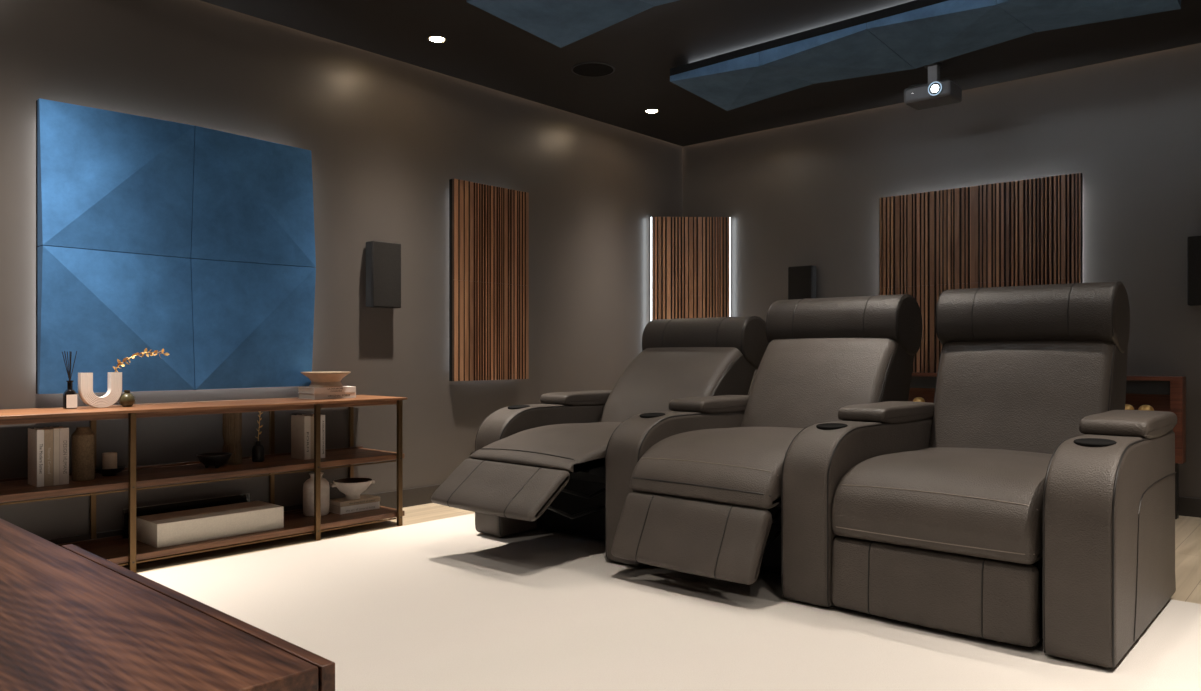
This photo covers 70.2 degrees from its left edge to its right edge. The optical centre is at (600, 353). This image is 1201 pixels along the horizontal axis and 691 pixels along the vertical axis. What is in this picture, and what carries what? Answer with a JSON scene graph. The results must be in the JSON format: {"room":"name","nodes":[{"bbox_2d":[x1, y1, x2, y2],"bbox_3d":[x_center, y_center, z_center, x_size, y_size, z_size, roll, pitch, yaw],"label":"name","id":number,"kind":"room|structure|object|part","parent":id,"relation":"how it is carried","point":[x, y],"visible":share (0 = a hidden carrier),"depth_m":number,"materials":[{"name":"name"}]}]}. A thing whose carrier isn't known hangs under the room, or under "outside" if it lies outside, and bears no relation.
{"room":"home theater","nodes":[
{"label":"home theater","id":0,"kind":"room"},
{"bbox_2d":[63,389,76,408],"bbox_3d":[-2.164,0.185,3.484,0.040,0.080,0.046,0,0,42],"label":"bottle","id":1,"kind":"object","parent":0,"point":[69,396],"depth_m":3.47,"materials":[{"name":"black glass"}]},
{"bbox_2d":[0,0,682,539],"bbox_3d":[-1.619,-0.437,4.420,0.100,2.634,6.917,0,0,42],"label":"wall","id":2,"kind":"structure","parent":0,"point":[386,137],"depth_m":4.64,"materials":[{"name":"paint"}]},
{"bbox_2d":[36,98,315,393],"bbox_3d":[-1.898,-0.438,3.942,0.124,1.206,1.206,0,0,42],"label":"acoustic panel","id":3,"kind":"object","parent":2,"relation":"attached to","point":[196,244],"visible":0.98,"depth_m":3.83,"materials":[{"name":"blue fabric"}]},
{"bbox_3d":[-1.912,-0.438,3.954,0.022,1.205,1.204,0,0,42],"label":"backing frame","id":4,"kind":"part","parent":3,"relation":"part of","materials":[{"name":"blue fabric"}]},
{"bbox_2d":[48,484,440,544],"bbox_3d":[-1.614,0.829,4.340,0.014,0.102,6.803,0,0,42],"label":"baseboard","id":5,"kind":"structure","parent":2,"relation":"attached to","point":[419,495],"depth_m":4.81,"materials":[{"name":"paint"}]},
{"bbox_2d":[366,241,400,307],"bbox_3d":[-1.207,-0.434,4.739,0.087,0.361,0.185,0,0,42],"label":"wall speaker","id":6,"kind":"object","parent":2,"relation":"attached to","point":[383,259],"visible":1,"depth_m":4.69,"materials":[{"name":"fabric"}]},
{"bbox_2d":[449,179,528,380],"bbox_3d":[-0.692,-0.438,5.324,0.069,1.206,0.606,0,0,42],"label":"slatted panel","id":7,"kind":"object","parent":2,"relation":"attached to","point":[489,225],"visible":1,"depth_m":5.28,"materials":[{"name":"brown wood"}]},
{"bbox_2d":[117,503,1200,603],"bbox_3d":[0.137,0.930,2.778,4.707,0.100,6.817,0,0,42],"label":"floor","id":8,"kind":"structure","parent":0,"point":[1187,528],"depth_m":3.92,"materials":[{"name":"brown wood"}]},
{"bbox_2d":[0,395,407,572],"bbox_3d":[-1.881,0.553,3.719,0.440,0.654,2.182,0,0,42],"label":"open shelf","id":9,"kind":"object","parent":8,"relation":"on","point":[115,549],"visible":0.83,"depth_m":3.73,"materials":[{"name":"brown wood"}]},
{"bbox_2d":[28,428,43,486],"bbox_3d":[-2.205,0.404,3.336,0.121,0.220,0.024,0,0,42],"label":"book","id":10,"kind":"object","parent":9,"relation":"on","point":[36,435],"visible":1,"depth_m":3.30,"materials":[{"name":"white paper"}]},
{"bbox_2d":[41,428,52,485],"bbox_3d":[-2.185,0.405,3.355,0.116,0.220,0.030,0,0,42],"label":"book","id":11,"kind":"object","parent":9,"relation":"on","point":[48,433],"visible":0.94,"depth_m":3.32,"materials":[{"name":"beige paper"}]},
{"bbox_2d":[45,427,58,484],"bbox_3d":[-2.166,0.403,3.372,0.112,0.222,0.020,0,0,42],"label":"book","id":12,"kind":"object","parent":9,"relation":"on","point":[55,430],"visible":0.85,"depth_m":3.33,"materials":[{"name":"beige paper"}]},
{"bbox_2d":[56,426,68,484],"bbox_3d":[-2.148,0.403,3.392,0.113,0.222,0.033,0,0,42],"label":"book","id":13,"kind":"object","parent":9,"relation":"on","point":[63,431],"visible":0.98,"depth_m":3.35,"materials":[{"name":"paper"}]},
{"bbox_3d":[-2.174,0.549,3.115,0.010,0.006,0.832,0,0,42],"label":"brass rail","id":14,"kind":"part","parent":9,"relation":"part of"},
{"bbox_2d":[62,351,76,408],"bbox_3d":[-2.165,0.107,3.483,0.041,0.235,0.053,0,0,42],"label":"reed diffuser","id":15,"kind":"object","parent":9,"relation":"on","point":[69,396],"visible":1,"depth_m":3.48,"materials":[{"name":"black glass"}]},
{"bbox_2d":[71,427,94,480],"bbox_3d":[-2.103,0.407,3.473,0.083,0.215,0.083,0,0,42],"label":"jar","id":16,"kind":"object","parent":9,"relation":"on","point":[83,438],"visible":1,"depth_m":3.44,"materials":[{"name":"brown ceramic"}]},
{"bbox_3d":[-2.192,0.559,3.689,0.019,0.643,0.022,0,0,42],"label":"post","id":17,"kind":"part","parent":9,"relation":"part of","materials":[{"name":"brown wood"}]},
{"bbox_2d":[78,372,121,407],"bbox_3d":[-2.079,0.153,3.550,0.041,0.147,0.157,0,0,42],"label":"vase","id":18,"kind":"object","parent":9,"relation":"on","point":[85,380],"visible":1,"depth_m":3.53,"materials":[{"name":"white ceramic"}]},
{"bbox_2d":[113,348,168,371],"bbox_3d":[-1.964,0.046,3.656,0.222,0.139,0.032,0,0,-41],"label":"twig","id":19,"kind":"object","parent":18,"relation":"in","point":[145,350],"visible":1,"depth_m":3.65,"materials":[{"name":"yellow plant"}]},
{"bbox_2d":[95,466,125,475],"bbox_3d":[-2.075,0.498,3.609,0.121,0.033,0.121,0,0,42],"label":"dish","id":20,"kind":"object","parent":9,"relation":"on","point":[105,472],"visible":0.91,"depth_m":3.58,"materials":[{"name":"black ceramic"}]},
{"bbox_2d":[102,452,116,468],"bbox_3d":[-2.074,0.457,3.610,0.055,0.076,0.055,0,0,42],"label":"candle","id":21,"kind":"object","parent":20,"relation":"on","point":[109,459],"visible":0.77,"depth_m":3.59,"materials":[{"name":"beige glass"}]},
{"bbox_2d":[119,390,134,406],"bbox_3d":[-2.003,0.190,3.615,0.061,0.070,0.061,0,0,42],"label":"bud vase","id":22,"kind":"object","parent":9,"relation":"on","point":[127,399],"visible":1,"depth_m":3.60,"materials":[{"name":"green ceramic"}]},
{"bbox_3d":[-1.875,0.559,3.421,0.022,0.643,0.023,0,0,42],"label":"post","id":23,"kind":"part","parent":9,"relation":"part of","materials":[{"name":"brown wood"}]},
{"bbox_2d":[123,493,250,537],"bbox_3d":[-1.899,0.745,3.949,0.014,0.129,0.574,0,0,42],"label":"framed board","id":24,"kind":"object","parent":9,"relation":"on","point":[238,498],"visible":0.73,"depth_m":3.92,"materials":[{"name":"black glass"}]},
{"bbox_3d":[-1.899,0.681,3.949,0.014,0.002,0.574,0,0,42],"label":"edge trim","id":25,"kind":"part","parent":24,"relation":"part of","materials":[{"name":"metal"}]},
{"bbox_3d":[-1.879,0.249,3.721,0.383,0.023,2.148,0,0,42],"label":"rail","id":26,"kind":"part","parent":9,"relation":"part of","materials":[{"name":"brown wood"}]},
{"bbox_2d":[136,501,283,547],"bbox_3d":[-1.747,0.760,3.838,0.243,0.100,0.557,0,0,42],"label":"storage box","id":27,"kind":"object","parent":9,"relation":"on","point":[208,523],"visible":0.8,"depth_m":3.74,"materials":[{"name":"beige fabric"}]},
{"bbox_2d":[196,452,231,467],"bbox_3d":[-1.745,0.484,3.857,0.147,0.060,0.147,0,0,42],"label":"bowl","id":28,"kind":"object","parent":9,"relation":"on","point":[216,459],"visible":1,"depth_m":3.82,"materials":[{"name":"black ceramic"}]},
{"bbox_3d":[-1.618,0.844,3.735,0.010,0.006,0.787,0,0,42],"label":"brass rail","id":29,"kind":"part","parent":9,"relation":"part of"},
{"bbox_3d":[-1.618,0.549,3.735,0.010,0.006,0.787,0,0,42],"label":"brass rail","id":30,"kind":"part","parent":9,"relation":"part of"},
{"bbox_2d":[222,412,241,464],"bbox_3d":[-1.720,0.392,3.990,0.087,0.246,0.087,0,0,42],"label":"ribbed vase","id":31,"kind":"object","parent":9,"relation":"on","point":[232,422],"visible":0.84,"depth_m":3.96,"materials":[{"name":"brown ceramic"}]},
{"bbox_2d":[252,441,264,461],"bbox_3d":[-1.633,0.466,4.072,0.057,0.098,0.057,0,0,42],"label":"bottle vase","id":32,"kind":"object","parent":9,"relation":"on","point":[258,451],"visible":1,"depth_m":4.05,"materials":[{"name":"black ceramic"}]},
{"bbox_2d":[255,411,262,440],"bbox_3d":[-1.627,0.352,4.068,0.017,0.195,0.037,0,0,42],"label":"sprig","id":33,"kind":"object","parent":32,"relation":"in","point":[259,433],"visible":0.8,"depth_m":4.07,"materials":[{"name":"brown plant"}]},
{"bbox_3d":[-1.651,0.559,4.291,0.019,0.643,0.022,0,0,42],"label":"post","id":34,"kind":"part","parent":9,"relation":"part of","materials":[{"name":"gold metal"}]},
{"bbox_2d":[291,415,310,459],"bbox_3d":[-1.469,0.409,4.186,0.131,0.212,0.032,0,0,42],"label":"book","id":35,"kind":"object","parent":9,"relation":"on","point":[300,424],"visible":1,"depth_m":4.16,"materials":[{"name":"beige paper"}]},
{"bbox_2d":[311,416,313,458],"bbox_3d":[-1.450,0.411,4.206,0.123,0.208,0.022,0,0,42],"label":"book","id":36,"kind":"object","parent":9,"relation":"on","point":[312,417],"visible":0.32,"depth_m":4.17,"materials":[{"name":"grey paper"}]},
{"bbox_2d":[302,414,324,457],"bbox_3d":[-1.423,0.409,4.234,0.127,0.212,0.054,0,0,42],"label":"book","id":37,"kind":"object","parent":9,"relation":"on","point":[322,416],"visible":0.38,"depth_m":4.21,"materials":[{"name":"white paper"}]},
{"bbox_2d":[303,472,329,515],"bbox_3d":[-1.430,0.706,4.298,0.128,0.208,0.128,0,0,42],"label":"jug vase","id":38,"kind":"object","parent":9,"relation":"on","point":[308,487],"visible":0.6,"depth_m":4.25,"materials":[{"name":"white ceramic"}]},
{"bbox_3d":[-1.334,0.559,4.024,0.022,0.643,0.023,0,0,42],"label":"post","id":39,"kind":"part","parent":9,"relation":"part of","materials":[{"name":"gold metal"}]},
{"bbox_2d":[299,392,355,399],"bbox_3d":[-1.379,0.211,4.312,0.156,0.028,0.232,0,0,42],"label":"book","id":40,"kind":"object","parent":9,"relation":"on","point":[348,394],"visible":0.98,"depth_m":4.25,"materials":[{"name":"white paper"}]},
{"bbox_2d":[298,386,355,393],"bbox_3d":[-1.380,0.182,4.310,0.158,0.029,0.232,0,0,42],"label":"book","id":41,"kind":"object","parent":40,"relation":"on","point":[312,390],"visible":0.99,"depth_m":4.24,"materials":[{"name":"white paper"}]},
{"bbox_2d":[301,371,350,386],"bbox_3d":[-1.380,0.130,4.293,0.239,0.074,0.239,0,0,42],"label":"bowl","id":42,"kind":"object","parent":41,"relation":"on","point":[318,379],"visible":1,"depth_m":4.22,"materials":[{"name":"beige ceramic"}]},
{"bbox_3d":[-1.351,0.559,4.625,0.019,0.643,0.022,0,0,42],"label":"post","id":43,"kind":"part","parent":9,"relation":"part of","materials":[{"name":"brown wood"}]},
{"bbox_2d":[329,501,379,513],"bbox_3d":[-1.276,0.791,4.420,0.126,0.036,0.229,0,0,42],"label":"book","id":44,"kind":"object","parent":9,"relation":"on","point":[374,505],"visible":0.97,"depth_m":4.36,"materials":[{"name":"white paper"}]},
{"bbox_2d":[330,494,379,506],"bbox_3d":[-1.276,0.761,4.419,0.128,0.024,0.233,0,0,42],"label":"book","id":45,"kind":"object","parent":44,"relation":"on","point":[339,502],"visible":0.99,"depth_m":4.38,"materials":[{"name":"beige paper"}]},
{"bbox_2d":[330,477,374,499],"bbox_3d":[-1.279,0.702,4.413,0.197,0.094,0.197,0,0,19],"label":"bowl","id":46,"kind":"object","parent":45,"relation":"on","point":[352,488],"visible":1,"depth_m":4.37,"materials":[{"name":"white ceramic"}]},
{"bbox_3d":[-1.194,0.844,4.207,0.010,0.006,0.437,0,0,42],"label":"brass rail","id":47,"kind":"part","parent":9,"relation":"part of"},
{"bbox_3d":[-1.194,0.549,4.207,0.010,0.006,0.437,0,0,42],"label":"brass rail","id":48,"kind":"part","parent":9,"relation":"part of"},
{"bbox_3d":[-1.027,0.559,4.366,0.022,0.643,0.023,0,0,42],"label":"post","id":49,"kind":"part","parent":9,"relation":"part of","materials":[{"name":"gold metal"}]},
{"bbox_2d":[138,513,1200,690],"bbox_3d":[-0.265,0.876,2.160,3.980,0.008,4.360,0,0,42],"label":"rug","id":50,"kind":"object","parent":8,"relation":"on","point":[446,604],"visible":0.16,"depth_m":2.72,"materials":[{"name":"beige carpet"}]},
{"bbox_2d":[0,518,334,690],"bbox_3d":[-1.225,0.576,1.178,2.003,0.592,0.716,0,0,42],"label":"media console","id":51,"kind":"object","parent":50,"relation":"on","point":[72,618],"visible":1,"depth_m":0.84,"materials":[{"name":"brown wood"}]},
{"bbox_3d":[-0.514,0.550,1.012,0.723,0.540,0.014,0,0,42],"label":"door","id":52,"kind":"part","parent":51,"relation":"part of","materials":[{"name":"brown wood"}]},
{"bbox_2d":[431,316,768,539],"bbox_3d":[0.017,0.337,4.199,0.840,1.069,1.783,0,0,42],"label":"recliner chair","id":53,"kind":"object","parent":50,"relation":"on","point":[531,467],"visible":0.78,"depth_m":4.09,"materials":[{"name":"leather"}]},
{"bbox_3d":[-0.210,0.563,4.430,0.185,0.606,0.997,0,0,42],"label":"armrest","id":54,"kind":"part","parent":53,"relation":"part of","materials":[{"name":"leather"}]},
{"bbox_2d":[469,422,621,472],"bbox_3d":[-0.025,0.411,4.023,0.644,0.144,1.046,0,0,42],"label":"seat cushion","id":55,"kind":"object","parent":53,"relation":"on","point":[553,447],"depth_m":3.72,"materials":[{"name":"leather"}]},
{"bbox_3d":[-0.060,0.241,4.597,0.193,0.075,0.570,0,0,42],"label":"console lid","id":56,"kind":"part","parent":53,"relation":"part of","materials":[{"name":"leather"}]},
{"bbox_3d":[0.000,0.510,4.051,0.639,0.140,0.870,0,0,42],"label":"seat frame","id":57,"kind":"part","parent":53,"relation":"part of","materials":[{"name":"black metal"}]},
{"bbox_3d":[0.394,0.228,4.490,0.650,0.566,0.681,0,0,42],"label":"backrest","id":58,"kind":"part","parent":53,"relation":"part of","materials":[{"name":"leather"}]},
{"bbox_2d":[605,294,922,584],"bbox_3d":[0.697,0.300,3.702,0.836,1.142,1.488,0,0,42],"label":"recliner chair","id":59,"kind":"object","parent":50,"relation":"on","point":[694,487],"visible":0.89,"depth_m":3.53,"materials":[{"name":"leather"}]},
{"bbox_3d":[0.415,0.563,3.869,0.185,0.606,0.997,0,0,42],"label":"armrest","id":60,"kind":"part","parent":59,"relation":"part of","materials":[{"name":"leather"}]},
{"bbox_3d":[0.565,0.241,4.036,0.193,0.075,0.570,0,0,42],"label":"console lid","id":61,"kind":"part","parent":59,"relation":"part of","materials":[{"name":"leather"}]},
{"bbox_2d":[630,427,803,509],"bbox_3d":[0.660,0.435,3.535,0.644,0.231,0.976,0,0,42],"label":"seat cushion","id":62,"kind":"object","parent":59,"relation":"on","point":[703,468],"depth_m":3.23,"materials":[{"name":"leather"}]},
{"bbox_3d":[1.024,0.200,3.941,0.650,0.603,0.547,0,0,42],"label":"backrest","id":63,"kind":"part","parent":59,"relation":"part of","materials":[{"name":"leather"}]},
{"bbox_2d":[781,281,1176,667],"bbox_3d":[1.444,0.295,3.141,1.037,1.152,1.295,0,0,42],"label":"recliner chair","id":64,"kind":"object","parent":50,"relation":"on","point":[1024,504],"visible":1,"depth_m":2.81,"materials":[{"name":"leather"}]},
{"bbox_3d":[1.033,0.563,3.315,0.185,0.606,0.997,0,0,42],"label":"armrest","id":65,"kind":"part","parent":64,"relation":"part of","materials":[{"name":"leather"}]},
{"bbox_3d":[1.183,0.241,3.482,0.193,0.075,0.570,0,0,42],"label":"console lid","id":66,"kind":"part","parent":64,"relation":"part of","materials":[{"name":"leather"}]},
{"bbox_2d":[831,447,1051,564],"bbox_3d":[1.319,0.491,3.019,0.644,0.258,0.946,0,0,42],"label":"seat cushion","id":67,"kind":"object","parent":64,"relation":"on","point":[966,505],"depth_m":2.71,"materials":[{"name":"leather"}]},
{"bbox_3d":[1.707,0.208,3.452,0.650,0.626,0.451,0,0,42],"label":"backrest","id":68,"kind":"part","parent":64,"relation":"part of","materials":[{"name":"leather"}]},
{"bbox_3d":[1.661,0.563,2.751,0.185,0.606,0.997,0,0,42],"label":"armrest","id":69,"kind":"part","parent":64,"relation":"part of","materials":[{"name":"leather"}]},
{"bbox_3d":[1.811,0.241,2.918,0.193,0.075,0.570,0,0,42],"label":"console lid","id":70,"kind":"part","parent":64,"relation":"part of","materials":[{"name":"leather"}]},
{"bbox_2d":[908,372,1185,518],"bbox_3d":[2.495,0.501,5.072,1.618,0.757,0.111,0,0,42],"label":"sideboard","id":71,"kind":"object","parent":8,"relation":"on","point":[1163,393],"visible":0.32,"depth_m":4.60,"materials":[{"name":"brown wood"}]},
{"bbox_2d":[913,397,924,401],"bbox_3d":[2.039,0.418,5.469,0.086,0.279,0.086,0,0,42],"label":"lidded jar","id":72,"kind":"object","parent":71,"relation":"on","point":[917,399],"visible":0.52,"depth_m":5.44,"materials":[{"name":"gold metal"}]},
{"bbox_3d":[2.525,0.352,5.105,1.508,0.413,0.016,0,0,42],"label":"panel","id":73,"kind":"part","parent":71,"relation":"part of","materials":[{"name":"brown wood"}]},
{"bbox_2d":[1125,404,1133,409],"bbox_3d":[2.895,0.418,4.700,0.086,0.279,0.086,0,0,42],"label":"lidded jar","id":74,"kind":"object","parent":71,"relation":"on","point":[1127,406],"visible":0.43,"depth_m":4.67,"materials":[{"name":"gold glass"}]},
{"bbox_2d":[1138,405,1153,410],"bbox_3d":[2.964,0.418,4.639,0.086,0.279,0.086,0,0,42],"label":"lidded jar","id":75,"kind":"object","parent":71,"relation":"on","point":[1143,407],"visible":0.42,"depth_m":4.62,"materials":[{"name":"gold metal"}]},
{"bbox_3d":[3.076,0.363,4.550,0.055,0.435,0.111,0,0,42],"label":"panel","id":76,"kind":"part","parent":71,"relation":"part of","materials":[{"name":"brown wood"}]},
{"bbox_2d":[200,0,1200,145],"bbox_3d":[0.137,-1.689,2.768,4.693,0.050,6.803,0,0,42],"label":"ceiling","id":77,"kind":"structure","parent":0,"point":[482,48],"depth_m":4.66,"materials":[{"name":"paint"}]},
{"bbox_2d":[427,35,446,42],"bbox_3d":[-0.865,-1.661,4.519,0.108,0.005,0.108,0,0,42],"label":"recessed light","id":78,"kind":"object","parent":77,"relation":"in","point":[433,38],"visible":1,"depth_m":4.52,"materials":[{"name":"white plastic"}]},
{"bbox_2d":[467,0,677,47],"bbox_3d":[0.488,-1.592,3.234,2.373,0.143,0.602,0,0,42],"label":"acoustic panel","id":79,"kind":"object","parent":77,"relation":"attached to","point":[561,23],"visible":1,"depth_m":3.87,"materials":[{"name":"blue fabric"}]},
{"bbox_2d":[571,62,614,76],"bbox_3d":[-0.043,-1.661,4.997,0.260,0.007,0.260,0,0,42],"label":"ceiling speaker","id":80,"kind":"object","parent":77,"relation":"attached to","point":[587,69],"visible":1,"depth_m":4.99,"materials":[{"name":"black plastic"}]},
{"bbox_2d":[644,109,659,113],"bbox_3d":[0.353,-1.661,5.861,0.108,0.005,0.108,0,0,42],"label":"recessed light","id":81,"kind":"object","parent":77,"relation":"in","point":[649,111],"visible":1,"depth_m":5.86,"materials":[{"name":"white plastic"}]},
{"bbox_2d":[670,0,1180,110],"bbox_3d":[1.482,-1.592,4.341,2.373,0.143,0.598,0,0,42],"label":"acoustic panel","id":82,"kind":"object","parent":77,"relation":"attached to","point":[915,34],"visible":1,"depth_m":4.26,"materials":[{"name":"blue fabric"}]},
{"bbox_3d":[1.480,-1.617,4.339,2.372,0.043,0.591,0,0,42],"label":"backing frame","id":83,"kind":"part","parent":82,"relation":"part of","materials":[{"name":"black fabric"}]},
{"bbox_2d":[904,62,961,109],"bbox_3d":[1.913,-1.554,4.925,0.269,0.221,0.214,0,0,42],"label":"projector","id":84,"kind":"object","parent":77,"relation":"hanging from","point":[937,92],"visible":0.98,"depth_m":4.89,"materials":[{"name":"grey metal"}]},
{"bbox_3d":[1.922,-1.660,4.926,0.100,0.008,0.100,0,0,42],"label":"mount plate","id":85,"kind":"part","parent":84,"relation":"part of","materials":[{"name":"black plastic"}]},
{"bbox_2d":[683,43,1200,497],"bbox_3d":[2.447,-0.437,5.351,4.707,2.634,0.100,0,0,42],"label":"wall","id":86,"kind":"structure","parent":0,"point":[805,193],"depth_m":5.22,"materials":[{"name":"paint"}]},
{"bbox_2d":[651,217,729,320],"bbox_3d":[0.689,-0.438,6.526,0.608,1.206,0.048,0,0,-1],"label":"slatted panel","id":87,"kind":"object","parent":86,"relation":"attached to","point":[690,256],"visible":0.64,"depth_m":6.51,"materials":[{"name":"brown wood"}]},
{"bbox_2d":[788,265,815,299],"bbox_3d":[1.449,-0.440,6.122,0.187,0.367,0.087,0,0,42],"label":"wall speaker","id":88,"kind":"object","parent":86,"relation":"attached to","point":[801,279],"visible":0.55,"depth_m":6.08,"materials":[{"name":"plastic"}]},
{"bbox_2d":[879,173,1082,372],"bbox_3d":[2.332,-0.438,5.340,1.212,1.206,0.069,0,0,42],"label":"slatted panel","id":89,"kind":"object","parent":86,"relation":"attached to","point":[1026,232],"visible":0.56,"depth_m":5.30,"materials":[{"name":"brown wood"}]},
{"bbox_2d":[1179,496,1200,517],"bbox_3d":[2.409,0.829,5.309,4.707,0.102,0.014,0,0,42],"label":"baseboard","id":90,"kind":"structure","parent":86,"relation":"attached to","point":[1188,506],"depth_m":4.61,"materials":[{"name":"paint"}]},
{"bbox_2d":[1187,236,1200,305],"bbox_3d":[3.228,-0.440,4.525,0.187,0.367,0.087,0,0,42],"label":"wall speaker","id":91,"kind":"object","parent":86,"relation":"attached to","point":[1193,242],"visible":1,"depth_m":4.54,"materials":[{"name":"fabric"}]}
]}

